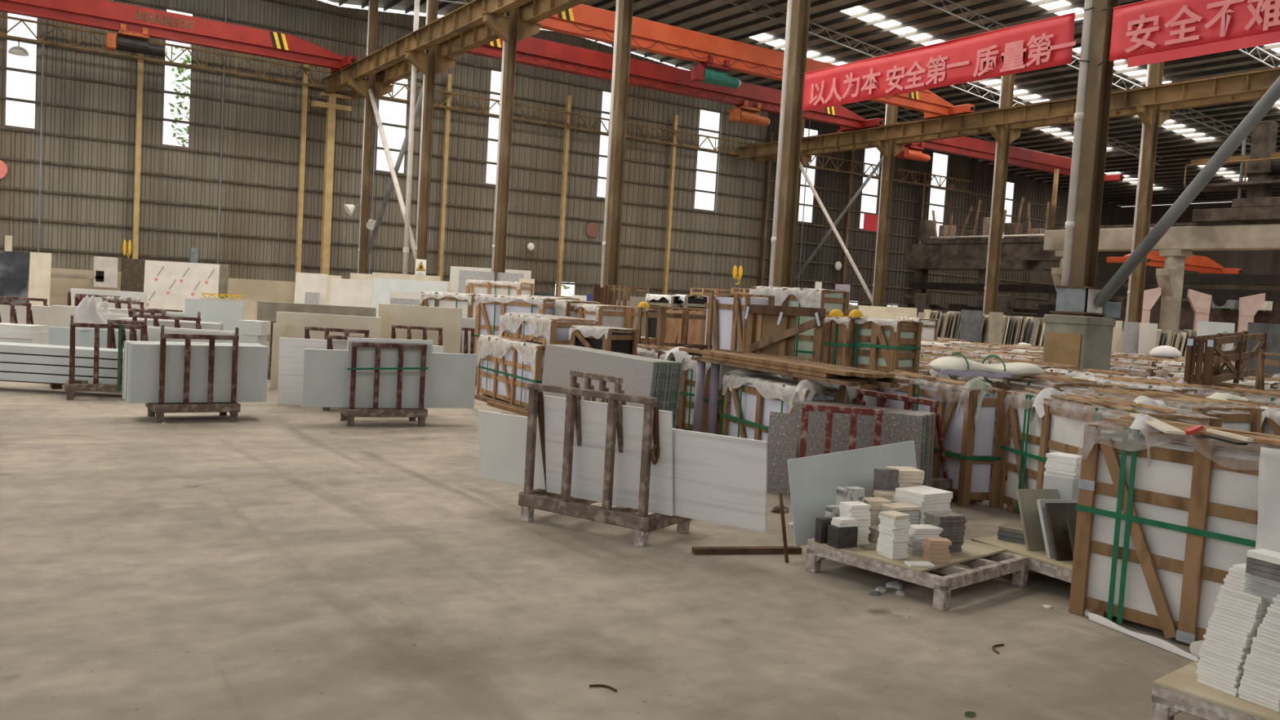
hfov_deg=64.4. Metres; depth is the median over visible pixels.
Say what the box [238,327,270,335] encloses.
stone slab
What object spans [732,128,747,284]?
hook block
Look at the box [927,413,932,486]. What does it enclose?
granite slab
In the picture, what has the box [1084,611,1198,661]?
roll
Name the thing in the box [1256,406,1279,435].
crate
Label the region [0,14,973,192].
girder
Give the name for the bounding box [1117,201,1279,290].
wall
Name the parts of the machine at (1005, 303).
feed arm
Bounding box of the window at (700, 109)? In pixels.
[693,109,720,211]
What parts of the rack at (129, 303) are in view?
rail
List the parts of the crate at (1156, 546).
corner post, rail, rail, rail, rail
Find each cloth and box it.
[664,346,688,362]
[728,368,782,396]
[928,368,947,377]
[1017,342,1031,347]
[1028,387,1068,428]
[1088,377,1107,387]
[1128,413,1164,468]
[1129,395,1167,409]
[1175,378,1192,391]
[1206,392,1249,404]
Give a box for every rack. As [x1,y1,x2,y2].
[0,296,48,306]
[0,301,33,324]
[64,315,146,399]
[67,291,71,306]
[74,295,90,306]
[75,293,120,308]
[102,299,144,309]
[106,319,147,348]
[128,308,165,318]
[132,307,201,328]
[145,324,240,422]
[147,308,182,311]
[267,320,275,379]
[304,326,369,339]
[322,334,386,410]
[338,342,427,426]
[391,324,442,346]
[460,327,475,354]
[518,382,692,546]
[569,370,626,405]
[651,342,688,344]
[688,343,712,350]
[799,404,883,457]
[856,388,952,489]
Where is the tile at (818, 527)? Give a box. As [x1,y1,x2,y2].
[816,517,831,542]
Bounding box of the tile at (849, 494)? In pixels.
[841,488,864,502]
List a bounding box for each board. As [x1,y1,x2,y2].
[0,352,123,360]
[0,361,123,369]
[0,370,117,378]
[0,380,64,384]
[679,347,853,376]
[688,351,844,377]
[690,356,858,386]
[702,354,834,377]
[703,349,883,377]
[711,351,871,377]
[717,350,857,370]
[719,349,888,373]
[746,353,895,377]
[834,377,857,382]
[841,377,866,385]
[844,376,877,381]
[857,378,899,387]
[877,377,909,383]
[1129,413,1186,435]
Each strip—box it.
[0,342,124,359]
[0,353,123,368]
[0,362,123,377]
[0,371,122,383]
[1182,424,1203,435]
[1201,433,1247,445]
[1205,428,1253,442]
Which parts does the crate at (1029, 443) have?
corner post, rail, rail, rail, rail, post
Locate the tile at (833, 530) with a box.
[831,526,837,546]
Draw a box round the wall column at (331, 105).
[311,91,351,275]
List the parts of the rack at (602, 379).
post, post, rail, post, post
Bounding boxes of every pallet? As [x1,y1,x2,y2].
[805,537,1028,611]
[969,535,1072,582]
[1149,658,1279,719]
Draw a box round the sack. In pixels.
[1148,345,1182,357]
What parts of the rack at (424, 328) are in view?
post, post, rail, post, post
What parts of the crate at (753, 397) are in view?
corner post, rail, rail, post, rail, post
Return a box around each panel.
[1016,488,1061,551]
[1036,499,1078,558]
[1044,502,1077,560]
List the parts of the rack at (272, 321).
post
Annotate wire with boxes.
[589,684,617,692]
[991,643,1004,653]
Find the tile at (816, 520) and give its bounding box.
[814,516,829,542]
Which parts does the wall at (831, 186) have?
sag rod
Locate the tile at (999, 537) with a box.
[997,535,1025,544]
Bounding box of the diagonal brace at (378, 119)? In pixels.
[368,88,415,258]
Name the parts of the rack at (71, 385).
post, rail, rail, post, rail, post, post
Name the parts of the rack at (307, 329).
post, post, rail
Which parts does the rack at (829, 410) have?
post, post, rail, post, post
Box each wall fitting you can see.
[4,235,12,251]
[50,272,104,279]
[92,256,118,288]
[95,271,104,281]
[189,247,198,262]
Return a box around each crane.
[0,0,357,73]
[465,36,884,131]
[537,4,975,119]
[837,122,1124,182]
[1106,250,1242,274]
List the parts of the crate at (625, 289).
rail, corner post, post, corner post, rail, post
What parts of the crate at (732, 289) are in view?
rail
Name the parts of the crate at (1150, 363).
rail, corner post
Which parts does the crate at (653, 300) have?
corner post, rail, post, rail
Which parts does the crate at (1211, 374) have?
corner post, corner post, rail, corner post, rail, rail, rail, corner post, rail, rail, corner post, corner post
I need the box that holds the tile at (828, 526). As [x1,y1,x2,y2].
[826,524,833,545]
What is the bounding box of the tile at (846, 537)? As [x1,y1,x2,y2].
[835,526,857,548]
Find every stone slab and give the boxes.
[0,250,30,302]
[0,304,53,331]
[0,322,48,332]
[0,330,48,338]
[0,337,48,344]
[27,252,52,306]
[48,326,129,349]
[52,305,120,325]
[52,305,128,328]
[71,288,146,309]
[99,312,128,315]
[99,313,128,330]
[117,317,217,330]
[119,318,220,330]
[120,257,151,292]
[122,317,222,330]
[122,341,125,398]
[123,340,242,398]
[124,316,223,330]
[124,341,258,393]
[124,342,128,400]
[124,343,126,399]
[125,308,184,314]
[126,342,262,345]
[126,342,264,400]
[127,342,260,402]
[128,342,252,345]
[128,343,267,392]
[128,343,268,403]
[134,328,234,342]
[135,311,184,320]
[143,260,219,312]
[146,326,235,335]
[150,342,239,345]
[184,298,243,342]
[200,297,253,301]
[214,263,229,298]
[235,300,255,319]
[237,320,271,328]
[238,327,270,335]
[240,334,266,342]
[240,341,269,347]
[254,303,257,319]
[257,301,376,366]
[270,322,285,387]
[275,311,380,340]
[277,337,338,408]
[293,272,328,305]
[301,348,471,406]
[302,348,466,395]
[302,349,476,408]
[304,292,319,304]
[325,275,341,305]
[329,277,373,307]
[332,339,443,352]
[345,340,431,408]
[347,337,433,352]
[350,272,372,279]
[371,272,440,291]
[371,277,447,317]
[377,303,461,353]
[388,290,420,304]
[390,297,420,306]
[438,280,450,292]
[449,266,531,293]
[457,270,523,293]
[461,317,475,353]
[477,409,545,489]
[519,278,534,295]
[533,292,552,296]
[543,395,673,515]
[571,294,586,301]
[586,293,592,301]
[629,296,645,336]
[660,306,706,344]
[672,428,767,533]
[786,440,916,546]
[814,281,822,293]
[835,284,850,294]
[848,305,858,317]
[858,305,886,316]
[866,311,908,319]
[885,306,917,319]
[960,309,983,342]
[987,311,1003,344]
[1111,320,1122,355]
[1122,321,1139,356]
[1137,322,1157,356]
[1195,320,1235,361]
[1244,322,1279,377]
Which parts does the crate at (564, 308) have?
post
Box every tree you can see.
[168,42,191,146]
[555,284,572,296]
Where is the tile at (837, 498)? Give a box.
[835,486,859,505]
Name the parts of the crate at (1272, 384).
post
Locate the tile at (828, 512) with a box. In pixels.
[826,505,838,516]
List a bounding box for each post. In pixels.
[132,53,143,258]
[294,63,308,286]
[437,73,452,280]
[555,95,571,297]
[662,115,678,297]
[692,356,706,431]
[706,363,719,434]
[758,132,773,286]
[840,150,854,284]
[911,173,926,307]
[1141,287,1161,323]
[1186,288,1212,331]
[1234,293,1265,362]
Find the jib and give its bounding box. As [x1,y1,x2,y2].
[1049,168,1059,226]
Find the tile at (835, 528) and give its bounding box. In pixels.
[833,526,851,547]
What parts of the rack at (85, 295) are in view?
rail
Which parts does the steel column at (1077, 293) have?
shoe plate, plate, shoe plate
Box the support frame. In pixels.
[907,268,1057,313]
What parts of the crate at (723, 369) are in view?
corner post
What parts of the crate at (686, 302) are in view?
post, rail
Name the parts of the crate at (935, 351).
rail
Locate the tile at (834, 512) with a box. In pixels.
[829,506,839,517]
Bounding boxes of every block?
[123,52,133,258]
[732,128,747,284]
[918,219,936,240]
[938,225,956,239]
[960,230,976,239]
[982,217,990,238]
[1003,222,1022,237]
[1026,228,1044,237]
[1042,475,1079,499]
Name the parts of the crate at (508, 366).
corner post, rail, rail, rail, rail, corner post, post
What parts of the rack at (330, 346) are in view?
post, rail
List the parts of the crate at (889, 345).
rail, rail, rail, rail, corner post, post, rail, rail, rail, rail, corner post, post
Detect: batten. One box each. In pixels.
[474,395,528,410]
[486,400,528,415]
[500,336,526,341]
[637,343,674,348]
[637,344,671,349]
[637,345,662,349]
[889,371,971,385]
[894,369,924,374]
[899,372,937,380]
[915,373,988,387]
[919,366,931,369]
[920,339,951,342]
[920,352,956,356]
[922,346,943,349]
[924,346,962,351]
[938,346,973,351]
[938,353,986,359]
[948,355,976,359]
[969,346,993,350]
[970,342,1012,346]
[975,342,998,345]
[986,358,1022,362]
[988,351,1010,354]
[988,357,1051,364]
[1004,358,1075,366]
[1009,352,1039,356]
[1014,344,1043,346]
[1017,347,1043,351]
[1022,376,1048,380]
[1025,387,1092,400]
[1032,375,1075,382]
[1039,374,1097,382]
[1044,371,1065,374]
[1050,394,1137,410]
[1054,366,1124,375]
[1057,376,1111,382]
[1068,394,1127,406]
[1079,382,1102,385]
[1088,368,1124,373]
[1088,394,1171,409]
[1093,375,1186,386]
[1093,387,1204,403]
[1094,389,1150,397]
[1096,370,1147,377]
[1103,377,1159,385]
[1103,382,1127,386]
[1104,417,1279,440]
[1105,387,1232,404]
[1110,376,1202,387]
[1111,355,1156,360]
[1111,361,1147,365]
[1120,416,1279,439]
[1122,401,1176,413]
[1124,415,1279,436]
[1137,355,1185,360]
[1144,390,1260,406]
[1155,390,1267,405]
[1167,364,1203,368]
[1168,423,1266,437]
[1170,377,1253,387]
[1173,377,1254,387]
[1173,378,1243,387]
[1177,427,1279,445]
[1202,386,1279,396]
[1211,386,1279,394]
[1234,386,1279,393]
[1247,377,1279,381]
[1267,404,1279,408]
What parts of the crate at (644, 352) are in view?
post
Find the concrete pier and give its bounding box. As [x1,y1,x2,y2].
[1041,314,1115,370]
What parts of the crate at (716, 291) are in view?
rail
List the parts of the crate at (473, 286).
corner post, rail, post, rail, post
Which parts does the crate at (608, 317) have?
rail, post, rail, post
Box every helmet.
[635,301,653,307]
[825,309,848,317]
[844,309,868,317]
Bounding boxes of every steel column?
[346,0,394,273]
[404,0,457,275]
[480,7,542,280]
[600,0,633,309]
[768,0,810,291]
[791,118,813,288]
[871,103,906,306]
[982,73,1022,314]
[1049,0,1119,316]
[1124,62,1171,322]
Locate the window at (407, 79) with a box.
[375,79,408,173]
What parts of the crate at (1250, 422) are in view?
corner post, rail, corner post, post, rail, corner post, post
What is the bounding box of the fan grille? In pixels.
[1213,299,1226,306]
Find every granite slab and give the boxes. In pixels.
[542,344,654,408]
[551,344,657,397]
[552,344,657,397]
[554,344,660,405]
[555,344,662,405]
[556,344,663,408]
[558,344,666,409]
[560,344,669,410]
[560,344,670,410]
[562,344,672,410]
[564,344,674,410]
[564,344,675,411]
[566,344,677,411]
[568,344,679,426]
[569,344,682,428]
[766,411,797,495]
[792,401,923,470]
[797,400,925,416]
[799,400,931,485]
[802,400,929,414]
[811,400,934,487]
[822,400,935,482]
[920,416,926,484]
[922,415,926,485]
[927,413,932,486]
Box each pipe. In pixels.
[929,234,1044,238]
[1093,75,1279,307]
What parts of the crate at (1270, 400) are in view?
corner post, rail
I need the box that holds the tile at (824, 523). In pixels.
[818,518,831,543]
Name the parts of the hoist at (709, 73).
motor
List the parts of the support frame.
leg, leg, leg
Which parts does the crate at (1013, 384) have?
rail, corner post, post, rail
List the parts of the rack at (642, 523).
post, rail, post, rail, rail, post, post, rail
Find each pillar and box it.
[1051,249,1063,292]
[1155,248,1192,331]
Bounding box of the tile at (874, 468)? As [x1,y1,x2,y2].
[872,468,875,497]
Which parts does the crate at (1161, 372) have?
corner post, rail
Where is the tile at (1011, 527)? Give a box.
[998,522,1023,534]
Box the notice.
[862,213,878,231]
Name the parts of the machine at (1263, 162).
handrail, arm, motor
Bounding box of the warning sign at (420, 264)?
[415,258,426,275]
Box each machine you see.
[904,293,932,317]
[937,303,967,311]
[982,294,1014,315]
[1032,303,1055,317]
[1183,120,1279,222]
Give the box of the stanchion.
[1210,273,1219,288]
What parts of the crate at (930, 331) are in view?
rail, post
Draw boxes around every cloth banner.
[797,7,1093,113]
[1097,0,1279,67]
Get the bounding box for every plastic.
[75,294,106,330]
[96,300,111,313]
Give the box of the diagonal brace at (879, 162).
[792,157,882,281]
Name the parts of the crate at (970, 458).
rail, rail, rail, corner post, post, rail, rail, rail, corner post, post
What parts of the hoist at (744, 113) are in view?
motor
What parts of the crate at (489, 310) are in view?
corner post, rail, rail, corner post, post, rail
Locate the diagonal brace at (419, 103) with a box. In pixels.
[365,85,422,253]
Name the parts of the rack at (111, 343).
post, rail, post, post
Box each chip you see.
[770,504,789,512]
[787,521,793,528]
[867,591,882,596]
[872,586,887,592]
[885,580,902,589]
[895,590,905,595]
[1041,604,1053,608]
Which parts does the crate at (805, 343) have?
rail, rail, corner post, post, rail, post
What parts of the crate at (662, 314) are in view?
corner post, rail, rail, corner post, post, rail, rail, corner post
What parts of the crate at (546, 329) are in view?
rail, corner post, post, rail, rail, post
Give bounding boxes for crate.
[419,290,488,318]
[465,279,533,298]
[473,293,567,386]
[475,334,545,414]
[498,312,601,345]
[516,294,579,302]
[546,298,601,317]
[568,324,639,355]
[570,302,635,332]
[608,284,648,337]
[617,307,658,342]
[635,306,706,349]
[636,346,671,359]
[644,293,694,337]
[659,351,704,431]
[672,294,707,311]
[689,288,741,298]
[702,362,738,435]
[704,292,774,351]
[721,372,845,441]
[730,288,749,297]
[744,304,852,362]
[749,285,849,362]
[780,374,807,381]
[817,381,879,406]
[822,316,881,366]
[851,317,923,373]
[876,373,1006,506]
[897,316,938,340]
[918,365,981,381]
[919,360,929,366]
[920,340,966,346]
[920,343,932,350]
[920,347,978,357]
[920,354,991,363]
[937,337,966,342]
[945,346,1027,355]
[948,341,1017,347]
[950,342,1028,351]
[960,351,1042,364]
[960,376,1112,476]
[972,358,1080,372]
[996,390,1222,514]
[1002,345,1043,349]
[1007,351,1042,359]
[1008,348,1042,352]
[1043,373,1072,377]
[1045,368,1171,380]
[1064,388,1262,432]
[1068,422,1279,644]
[1072,376,1219,394]
[1083,384,1161,391]
[1109,363,1175,376]
[1110,356,1167,370]
[1111,352,1140,356]
[1124,353,1186,360]
[1124,356,1173,364]
[1141,378,1279,393]
[1155,360,1226,370]
[1156,366,1271,377]
[1166,373,1279,391]
[1183,330,1267,385]
[1189,387,1279,405]
[1204,400,1267,413]
[1254,351,1279,390]
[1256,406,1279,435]
[1271,373,1279,377]
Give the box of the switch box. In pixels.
[1101,302,1121,318]
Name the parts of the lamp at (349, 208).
lamp shade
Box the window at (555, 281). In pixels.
[554,280,575,297]
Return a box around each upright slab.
[917,311,931,318]
[924,309,931,318]
[930,311,937,321]
[933,310,941,319]
[937,312,942,334]
[937,314,942,337]
[938,313,949,338]
[940,314,948,340]
[944,312,952,338]
[944,312,959,341]
[946,311,956,341]
[947,311,955,337]
[952,311,960,341]
[953,311,960,341]
[981,317,989,342]
[1001,317,1006,344]
[1002,316,1009,344]
[1004,316,1013,345]
[1008,319,1015,345]
[1010,317,1020,345]
[1016,315,1022,344]
[1017,315,1024,344]
[1018,315,1034,342]
[1019,316,1026,342]
[1022,318,1031,342]
[1026,320,1036,344]
[1031,317,1039,348]
[1033,316,1044,349]
[1033,320,1039,345]
[1038,321,1044,349]
[1120,331,1123,353]
[1155,330,1161,346]
[1159,333,1165,346]
[1162,329,1173,346]
[1170,331,1175,346]
[1172,333,1182,349]
[1177,332,1186,355]
[1182,333,1192,356]
[1183,328,1192,356]
[1221,331,1227,351]
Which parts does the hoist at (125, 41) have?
motor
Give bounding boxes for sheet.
[789,379,826,410]
[955,378,995,428]
[1255,446,1279,552]
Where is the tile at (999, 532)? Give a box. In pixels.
[997,530,1024,539]
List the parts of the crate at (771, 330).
post, rail, rail, corner post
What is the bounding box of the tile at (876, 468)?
[874,468,896,489]
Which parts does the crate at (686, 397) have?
rail, rail, rail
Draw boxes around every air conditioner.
[1211,299,1239,310]
[1258,301,1272,311]
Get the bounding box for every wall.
[0,0,768,300]
[49,267,629,309]
[756,111,1123,317]
[1048,293,1279,362]
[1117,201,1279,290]
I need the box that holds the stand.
[201,293,242,299]
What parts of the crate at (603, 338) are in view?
corner post, rail, corner post, post, rail, post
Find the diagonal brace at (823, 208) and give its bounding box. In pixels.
[799,161,873,302]
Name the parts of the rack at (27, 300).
rail, post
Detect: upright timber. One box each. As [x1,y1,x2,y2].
[591,283,597,301]
[595,284,600,302]
[599,287,604,304]
[602,285,607,308]
[605,285,610,305]
[608,291,613,305]
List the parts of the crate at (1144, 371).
rail, corner post, post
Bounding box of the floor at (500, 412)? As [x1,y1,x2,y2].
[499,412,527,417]
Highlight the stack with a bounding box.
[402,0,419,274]
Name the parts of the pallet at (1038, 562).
sample panel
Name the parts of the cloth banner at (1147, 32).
tie cord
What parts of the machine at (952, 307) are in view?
feed arm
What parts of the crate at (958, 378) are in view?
post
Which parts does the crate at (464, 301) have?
corner post, rail, corner post, post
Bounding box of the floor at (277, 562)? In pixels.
[0,303,1206,719]
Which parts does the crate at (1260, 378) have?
corner post, rail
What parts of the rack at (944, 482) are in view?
post, post, rail, post, post, rail, rail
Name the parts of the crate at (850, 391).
corner post, post, rail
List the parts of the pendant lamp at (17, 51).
lamp shade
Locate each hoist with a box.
[106,23,167,57]
[690,55,741,88]
[728,100,769,126]
[897,142,930,161]
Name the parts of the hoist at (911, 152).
motor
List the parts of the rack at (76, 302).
post, rail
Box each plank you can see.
[691,546,802,554]
[932,210,937,239]
[947,214,953,236]
[960,205,973,238]
[972,200,981,235]
[1002,209,1007,235]
[1014,197,1024,235]
[1026,202,1031,236]
[1044,201,1049,234]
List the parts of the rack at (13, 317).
post, rail, post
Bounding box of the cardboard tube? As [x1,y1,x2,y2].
[1189,639,1204,657]
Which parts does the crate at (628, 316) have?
corner post, post, rail, rail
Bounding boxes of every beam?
[49,383,62,389]
[322,0,533,93]
[349,0,588,98]
[735,66,1279,159]
[751,91,1266,162]
[904,236,1060,271]
[1043,219,1279,251]
[1095,272,1279,285]
[1095,286,1279,301]
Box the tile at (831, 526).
[829,525,835,546]
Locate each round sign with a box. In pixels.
[0,160,7,178]
[586,222,599,236]
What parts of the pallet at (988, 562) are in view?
leg, rail, leg, rail, rail, leg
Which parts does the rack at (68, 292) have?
post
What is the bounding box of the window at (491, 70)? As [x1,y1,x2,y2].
[485,70,493,184]
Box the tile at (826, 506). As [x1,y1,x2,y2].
[825,505,836,516]
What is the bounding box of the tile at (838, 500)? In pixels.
[837,487,855,505]
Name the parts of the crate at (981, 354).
rail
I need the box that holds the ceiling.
[327,0,1279,206]
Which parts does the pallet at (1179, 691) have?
leg, rail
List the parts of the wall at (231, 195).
sag rod, sag rod, sag rod, sag rod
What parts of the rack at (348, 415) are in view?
rail, post, post, rail, cord, rail, post, post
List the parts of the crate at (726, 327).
rail, post, post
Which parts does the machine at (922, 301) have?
feed arm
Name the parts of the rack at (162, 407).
rail, post, rail, post, rail, rail, post, post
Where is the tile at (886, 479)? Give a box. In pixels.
[875,469,898,490]
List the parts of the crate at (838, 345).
corner post, corner post, post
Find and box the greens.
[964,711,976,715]
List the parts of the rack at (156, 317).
post, rail, post, post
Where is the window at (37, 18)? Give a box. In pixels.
[4,17,38,129]
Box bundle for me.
[928,352,1044,383]
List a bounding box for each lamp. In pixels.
[8,39,28,56]
[343,204,362,216]
[366,219,376,230]
[527,242,534,250]
[834,261,841,270]
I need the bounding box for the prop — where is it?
[778,493,788,562]
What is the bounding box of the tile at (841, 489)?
[839,487,862,504]
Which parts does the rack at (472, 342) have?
post, rail, post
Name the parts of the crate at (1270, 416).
corner post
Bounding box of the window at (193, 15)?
[162,14,193,147]
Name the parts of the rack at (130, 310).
post, rail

